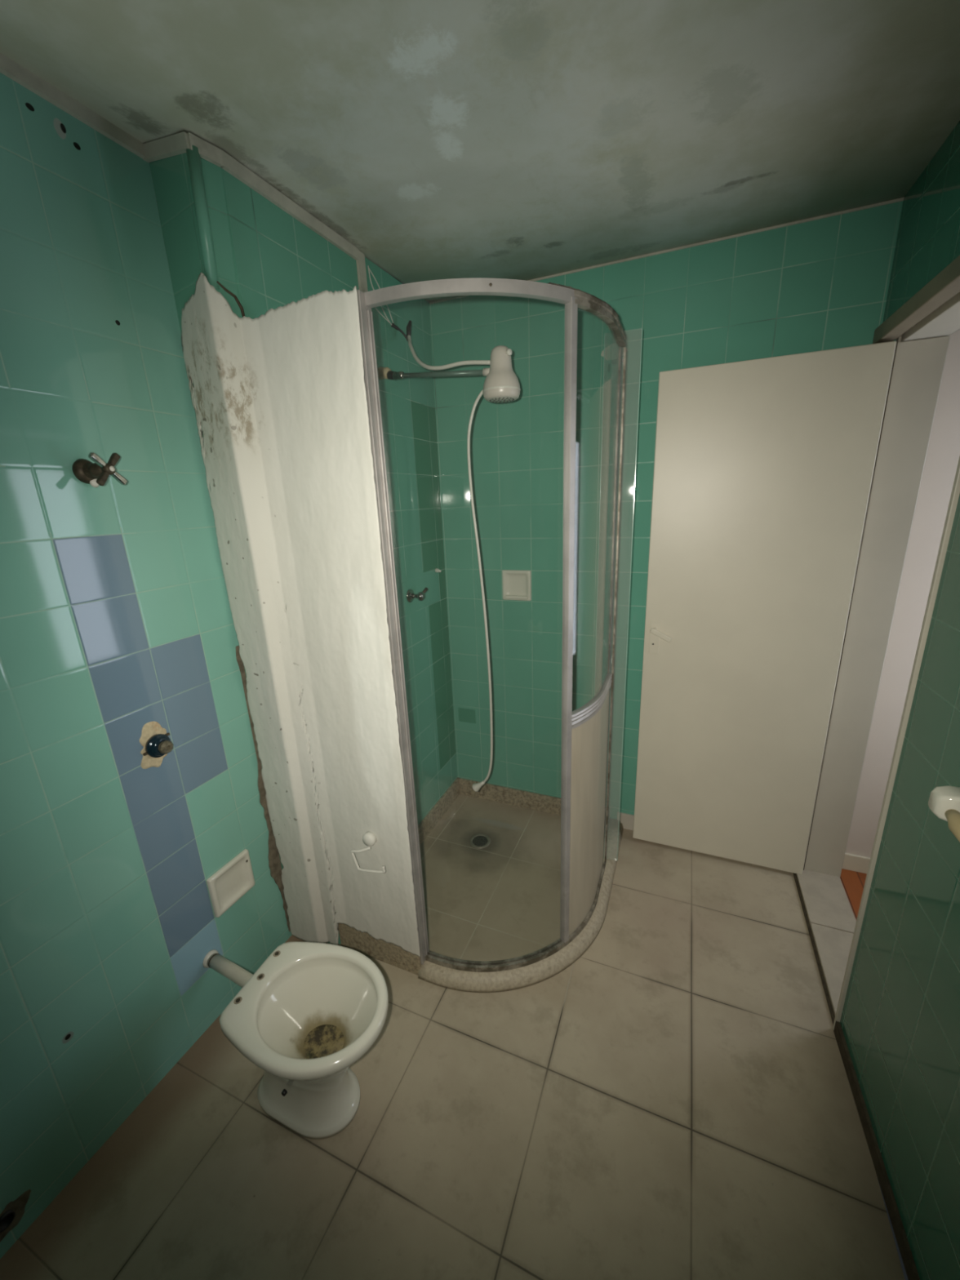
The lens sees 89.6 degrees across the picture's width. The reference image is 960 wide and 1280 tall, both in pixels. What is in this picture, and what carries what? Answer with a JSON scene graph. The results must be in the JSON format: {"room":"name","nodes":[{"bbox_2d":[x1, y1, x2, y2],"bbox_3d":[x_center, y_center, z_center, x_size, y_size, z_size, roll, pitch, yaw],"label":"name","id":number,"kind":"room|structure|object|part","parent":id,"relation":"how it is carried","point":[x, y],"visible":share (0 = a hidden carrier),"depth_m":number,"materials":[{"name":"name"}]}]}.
{"room":"bathroom","nodes":[
{"label":"bathroom","id":0,"kind":"room"},
{"bbox_2d":[0,72,291,1258],"bbox_3d":[-1.241,0.251,0.621,0.100,2.472,2.200,4,18,22],"label":"wall","id":1,"kind":"structure","parent":0,"point":[116,619],"depth_m":1.19,"materials":[{"name":"green tile"}]},
{"bbox_2d":[0,1189,31,1241],"bbox_3d":[-1.066,1.315,1.098,0.010,0.074,0.088,4,18,22],"label":"hole","id":2,"kind":"object","parent":1,"relation":"attached to","point":[13,1212],"visible":1,"depth_m":1.10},
{"bbox_2d":[0,53,145,158],"bbox_3d":[-0.971,-1.104,0.863,0.016,0.029,0.772,4,18,22],"label":"trim","id":3,"kind":"structure","parent":1,"relation":"attached to","point":[9,68],"depth_m":1.04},
{"bbox_2d":[71,452,127,487],"bbox_3d":[-0.883,-0.394,1.123,0.090,0.075,0.075,4,18,22],"label":"valve","id":4,"kind":"object","parent":1,"relation":"attached to","point":[95,474],"visible":1,"depth_m":1.11,"materials":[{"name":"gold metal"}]},
{"bbox_3d":[-0.860,-0.404,1.088,0.011,0.033,0.035,2,17,15],"label":"handle arm","id":5,"kind":"part","parent":4,"relation":"part of","materials":[{"name":"silver metal"}]},
{"bbox_3d":[-0.857,-0.369,1.100,0.011,0.035,0.033,2,17,13],"label":"handle arm","id":6,"kind":"part","parent":4,"relation":"part of","materials":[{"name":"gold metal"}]},
{"bbox_3d":[-0.851,-0.416,1.122,0.011,0.035,0.033,2,17,13],"label":"handle arm","id":7,"kind":"part","parent":4,"relation":"part of","materials":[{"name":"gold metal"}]},
{"bbox_3d":[-0.848,-0.381,1.133,0.011,0.033,0.035,2,17,15],"label":"handle arm","id":8,"kind":"part","parent":4,"relation":"part of","materials":[{"name":"silver metal"}]},
{"bbox_2d":[139,720,173,768],"bbox_3d":[-0.878,0.290,1.320,0.040,0.135,0.088,4,18,22],"label":"valve","id":9,"kind":"object","parent":1,"relation":"attached to","point":[157,744],"visible":1,"depth_m":1.31,"materials":[{"name":"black metal"}]},
{"bbox_2d":[206,848,254,917],"bbox_3d":[-0.817,0.801,1.596,0.015,0.147,0.152,4,18,22],"label":"soap dish","id":10,"kind":"object","parent":1,"relation":"attached to","point":[235,878],"visible":1,"depth_m":1.59,"materials":[{"name":"white plastic"}]},
{"bbox_2d":[181,272,420,957],"bbox_3d":[-0.508,0.130,1.495,0.565,2.158,0.138,4,18,22],"label":"wall partition","id":11,"kind":"structure","parent":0,"point":[278,397],"depth_m":1.40,"materials":[{"name":"white paint"}]},
{"bbox_2d":[351,831,386,873],"bbox_3d":[-0.357,0.696,1.581,0.131,0.124,0.053,4,18,22],"label":"hook","id":12,"kind":"object","parent":11,"relation":"attached to","point":[369,838],"visible":1,"depth_m":1.57,"materials":[{"name":"white paint"}]},
{"bbox_3d":[-0.361,0.717,1.575,0.131,0.088,0.029,4,18,22],"label":"arm","id":13,"kind":"part","parent":12,"relation":"part of","materials":[{"name":"white paint"}]},
{"bbox_2d":[337,923,421,975],"bbox_3d":[-0.368,1.112,1.754,0.345,0.118,0.014,4,18,22],"label":"baseboard","id":14,"kind":"structure","parent":11,"relation":"attached to","point":[390,953],"depth_m":1.75,"materials":[{"name":"stone"}]},
{"bbox_2d":[149,152,457,943],"bbox_3d":[-0.511,-0.188,2.028,0.307,2.472,1.217,4,18,22],"label":"wall","id":15,"kind":"structure","parent":0,"point":[266,257],"depth_m":1.91,"materials":[{"name":"green tile"}]},
{"bbox_2d":[142,131,190,162],"bbox_3d":[-0.749,-1.171,1.150,0.204,0.074,0.016,8,19,33],"label":"trim","id":16,"kind":"structure","parent":15,"relation":"attached to","point":[177,144],"depth_m":1.14,"materials":[{"name":"white paint"}]},
{"bbox_2d":[186,145,219,289],"bbox_3d":[-0.665,-1.005,1.162,0.028,0.277,0.047,-14,20,-34],"label":"trim","id":17,"kind":"structure","parent":15,"relation":"attached to","point":[194,163],"depth_m":1.15,"materials":[{"name":"green tile"}]},
{"bbox_2d":[187,132,223,168],"bbox_3d":[-0.642,-1.146,1.132,0.014,0.030,0.076,9,20,35],"label":"trim","id":18,"kind":"structure","parent":15,"relation":"attached to","point":[208,152],"depth_m":1.13,"materials":[{"name":"white paint"}]},
{"bbox_2d":[221,150,359,260],"bbox_3d":[-0.517,-1.228,1.395,0.014,0.030,0.536,4,18,22],"label":"trim","id":19,"kind":"structure","parent":15,"relation":"attached to","point":[231,166],"depth_m":1.33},
{"bbox_2d":[355,250,368,292],"bbox_3d":[-0.406,-1.251,1.666,0.009,0.145,0.040,4,18,22],"label":"trim","id":20,"kind":"structure","parent":15,"relation":"attached to","point":[361,265],"depth_m":1.66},
{"bbox_2d":[406,587,427,602],"bbox_3d":[-0.271,-0.194,2.113,0.069,0.061,0.082,4,18,22],"label":"shower valve","id":21,"kind":"object","parent":15,"relation":"attached to","point":[420,596],"visible":1,"depth_m":2.10,"materials":[{"name":"silver metal"}]},
{"bbox_3d":[-0.277,-0.191,2.105,0.040,0.020,0.020,4,18,22],"label":"stem","id":22,"kind":"part","parent":21,"relation":"part of","materials":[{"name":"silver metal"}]},
{"bbox_3d":[-0.254,-0.189,2.095,0.025,0.040,0.040,4,18,22],"label":"knob","id":23,"kind":"part","parent":21,"relation":"part of","materials":[{"name":"silver metal"}]},
{"bbox_3d":[-0.244,-0.213,2.118,0.016,0.030,0.042,7,18,28],"label":"lever","id":24,"kind":"part","parent":21,"relation":"part of","materials":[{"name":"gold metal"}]},
{"bbox_2d":[435,568,441,572],"bbox_3d":[-0.199,-0.333,2.313,0.032,0.020,0.020,12,22,41],"label":"plug","id":25,"kind":"object","parent":15,"relation":"attached to","point":[437,570],"visible":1,"depth_m":2.31,"materials":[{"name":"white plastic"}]},
{"bbox_2d":[417,777,459,845],"bbox_3d":[-0.311,0.959,2.307,0.015,0.098,0.995,4,18,22],"label":"baseboard","id":26,"kind":"structure","parent":15,"relation":"attached to","point":[436,813],"depth_m":2.51,"materials":[{"name":"stone"}]},
{"bbox_2d":[367,265,520,791],"bbox_3d":[-0.092,-0.314,1.887,0.541,2.032,0.210,10,20,36],"label":"shower","id":27,"kind":"object","parent":15,"relation":"attached to","point":[501,384],"visible":0.97,"depth_m":1.68,"materials":[{"name":"white plastic"}]},
{"bbox_3d":[-0.132,-0.935,1.700,0.326,0.047,0.017,5,18,23],"label":"shower arm","id":28,"kind":"part","parent":27,"relation":"part of"},
{"bbox_2d":[482,368,489,376],"bbox_3d":[0.028,-0.907,1.636,0.034,0.028,0.025,4,18,22],"label":"pipe fitting","id":29,"kind":"object","parent":27,"relation":"attached to","point":[485,371],"depth_m":1.63,"materials":[{"name":"white plastic"}]},
{"bbox_3d":[0.096,-0.941,1.580,0.020,0.021,0.015,-16,21,-38],"label":"selector knob","id":30,"kind":"part","parent":27,"relation":"part of","materials":[{"name":"white plastic"}]},
{"bbox_2d":[0,794,905,1279],"bbox_3d":[-0.138,1.399,1.088,1.942,0.080,3.450,4,18,22],"label":"floor","id":31,"kind":"structure","parent":0,"point":[676,1101],"depth_m":1.28,"materials":[{"name":"beige tile"}]},
{"bbox_2d":[202,942,388,1139],"bbox_3d":[-0.566,1.096,1.355,0.709,0.387,0.320,4,18,22],"label":"toilet","id":32,"kind":"object","parent":31,"relation":"on","point":[311,1011],"visible":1,"depth_m":1.30,"materials":[{"name":"white ceramic"}]},
{"bbox_3d":[-0.430,1.026,1.274,0.407,0.216,0.320,4,18,22],"label":"bowl","id":33,"kind":"part","parent":32,"relation":"part of","materials":[{"name":"white ceramic"}]},
{"bbox_2d":[469,833,490,848],"bbox_3d":[0.001,0.980,2.358,0.104,0.004,0.104,4,18,22],"label":"floor drain","id":34,"kind":"object","parent":31,"relation":"on","point":[479,841],"visible":1,"depth_m":2.35,"materials":[{"name":"silver metal"}]},
{"bbox_2d":[417,817,623,992],"bbox_3d":[0.332,1.065,1.946,1.196,0.046,0.366,-15,21,-38],"label":"kerb","id":35,"kind":"object","parent":31,"relation":"on","point":[543,970],"visible":0.66,"depth_m":1.68,"materials":[{"name":"stone"}]},
{"bbox_2d":[356,277,626,972],"bbox_3d":[0.180,0.101,1.536,0.881,2.045,0.243,-11,18,-27],"label":"shower enclosure","id":36,"kind":"object","parent":35,"relation":"on","point":[584,729],"visible":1,"depth_m":1.51,"materials":[{"name":"metal"}]},
{"bbox_3d":[-0.025,-0.817,1.139,0.517,0.027,0.091,-3,16,-3],"label":"rail","id":37,"kind":"part","parent":36,"relation":"part of","materials":[{"name":"metal"}]},
{"bbox_3d":[0.265,0.122,1.468,0.022,2.006,0.024,-14,20,-34],"label":"post","id":38,"kind":"part","parent":36,"relation":"part of","materials":[{"name":"metal"}]},
{"bbox_3d":[0.415,0.624,1.792,0.039,0.839,0.421,8,19,31],"label":"panel","id":39,"kind":"part","parent":36,"relation":"part of","materials":[{"name":"beige plastic"}]},
{"bbox_3d":[0.398,0.206,1.669,0.053,0.048,0.425,8,19,31],"label":"rail","id":40,"kind":"part","parent":36,"relation":"part of","materials":[{"name":"metal"}]},
{"bbox_3d":[0.355,-0.895,1.358,0.059,0.029,0.449,8,19,31],"label":"rail","id":41,"kind":"part","parent":36,"relation":"part of","materials":[{"name":"metal"}]},
{"bbox_3d":[0.488,0.018,1.823,0.010,1.990,0.020,4,18,22],"label":"post","id":42,"kind":"part","parent":36,"relation":"part of","materials":[{"name":"metal"}]},
{"bbox_2d":[594,328,642,858],"bbox_3d":[0.507,-0.019,1.859,0.119,2.056,0.007,3,17,17],"label":"glass panel","id":43,"kind":"object","parent":35,"relation":"on","point":[642,328],"visible":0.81,"depth_m":1.75,"materials":[{"name":"clear glass"}]},
{"bbox_2d":[0,0,959,302],"bbox_3d":[-0.171,-1.054,0.345,2.132,0.195,3.450,4,18,22],"label":"ceiling","id":44,"kind":"structure","parent":0,"point":[518,140],"depth_m":1.06,"materials":[{"name":"white paint"}]},
{"bbox_2d":[428,200,902,819],"bbox_3d":[0.667,-0.239,2.116,1.790,2.425,0.125,4,18,22],"label":"wall","id":45,"kind":"structure","parent":0,"point":[821,284],"depth_m":2.06,"materials":[{"name":"green tile"}]},
{"bbox_2d":[502,569,531,600],"bbox_3d":[0.170,-0.256,2.271,0.140,0.142,0.023,4,18,22],"label":"soap dish","id":46,"kind":"object","parent":45,"relation":"attached to","point":[516,584],"visible":1,"depth_m":2.28,"materials":[{"name":"white ceramic"}]},
{"bbox_2d":[458,777,609,825],"bbox_3d":[0.267,0.856,2.579,0.828,0.098,0.014,4,18,22],"label":"baseboard","id":47,"kind":"structure","parent":45,"relation":"attached to","point":[522,798],"depth_m":2.60,"materials":[{"name":"stone"}]},
{"bbox_2d":[617,811,634,830],"bbox_3d":[1.031,0.922,2.266,0.755,0.085,0.010,4,18,22],"label":"baseboard","id":48,"kind":"structure","parent":45,"relation":"attached to","point":[627,820],"depth_m":2.39,"materials":[{"name":"tile"}]},
{"bbox_2d":[429,197,903,304],"bbox_3d":[0.534,-1.393,1.773,1.630,0.007,0.004,4,18,22],"label":"trim","id":49,"kind":"structure","parent":45,"relation":"attached to","point":[902,198],"depth_m":1.66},
{"bbox_2d":[632,341,896,874],"bbox_3d":[1.010,0.011,1.905,0.690,2.004,0.064,4,18,22],"label":"door","id":50,"kind":"structure","parent":45,"relation":"in","point":[763,468],"depth_m":1.84,"materials":[{"name":"beige paint"}]},
{"bbox_3d":[0.729,-0.011,2.019,0.038,0.138,0.004,4,18,22],"label":"lock plate","id":51,"kind":"part","parent":50,"relation":"part of","materials":[{"name":"beige paint"}]},
{"bbox_3d":[0.742,-0.020,1.983,0.087,0.056,0.012,4,18,22],"label":"handle","id":52,"kind":"part","parent":50,"relation":"part of","materials":[{"name":"beige paint"}]},
{"bbox_2d":[803,335,950,876],"bbox_3d":[1.417,0.027,1.784,0.130,2.004,0.025,4,18,22],"label":"trim","id":53,"kind":"structure","parent":45,"relation":"attached to","point":[918,366],"depth_m":1.71,"materials":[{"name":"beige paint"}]},
{"bbox_2d":[840,868,866,919],"bbox_3d":[1.606,1.269,1.276,0.790,0.084,1.800,4,18,22],"label":"floor","id":54,"kind":"structure","parent":0,"point":[853,882],"depth_m":2.00,"materials":[{"name":"orange wood"}]},
{"bbox_2d":[840,120,959,1279],"bbox_3d":[0.784,0.273,0.337,0.173,2.425,3.250,4,18,22],"label":"wall","id":55,"kind":"structure","parent":0,"point":[900,1021],"depth_m":1.08,"materials":[{"name":"green tile"}]},
{"bbox_2d":[792,872,835,1024],"bbox_3d":[1.220,1.095,1.776,0.008,0.010,0.718,4,18,22],"label":"trim","id":56,"kind":"structure","parent":55,"relation":"attached to","point":[824,983],"depth_m":1.71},
{"bbox_2d":[795,869,856,1015],"bbox_3d":[1.304,1.092,1.757,0.160,0.020,0.702,4,18,22],"label":"threshold","id":57,"kind":"object","parent":55,"relation":"attached to","point":[831,917],"depth_m":1.82,"materials":[{"name":"stone"}]},
{"bbox_2d":[833,1021,919,1279],"bbox_3d":[0.872,1.336,0.935,0.010,0.045,1.196,4,17,21],"label":"baseboard","id":58,"kind":"structure","parent":55,"relation":"attached to","point":[905,1251],"depth_m":1.17,"materials":[{"name":"green tile"}]},
{"bbox_2d":[832,255,959,1030],"bbox_3d":[1.258,0.100,1.487,0.182,2.078,0.758,4,18,22],"label":"door frame","id":59,"kind":"structure","parent":55,"relation":"attached to","point":[955,493],"depth_m":1.21,"materials":[{"name":"beige paint"}]},
{"bbox_2d":[900,291,959,342],"bbox_3d":[1.239,-0.866,1.192,0.132,0.051,0.720,4,18,22],"label":"trim","id":60,"kind":"structure","parent":55,"relation":"attached to","point":[944,321],"depth_m":1.37,"materials":[{"name":"beige paint"}]},
{"bbox_2d":[928,785,959,842],"bbox_3d":[0.879,0.336,0.859,0.066,0.058,0.200,4,18,22],"label":"toilet roll holder","id":61,"kind":"object","parent":55,"relation":"attached to","point":[944,802],"visible":1,"depth_m":0.91,"materials":[{"name":"white ceramic"}]},
{"bbox_2d":[845,328,959,857],"bbox_3d":[1.882,-0.160,1.673,0.790,2.425,0.110,4,18,22],"label":"wall","id":62,"kind":"structure","parent":0,"point":[943,454],"depth_m":1.75,"materials":[{"name":"white paint"}]},
{"bbox_2d":[842,852,870,873],"bbox_3d":[1.814,0.971,1.983,0.588,0.078,0.012,4,18,22],"label":"baseboard","id":63,"kind":"structure","parent":62,"relation":"attached to","point":[851,862],"depth_m":2.06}
]}

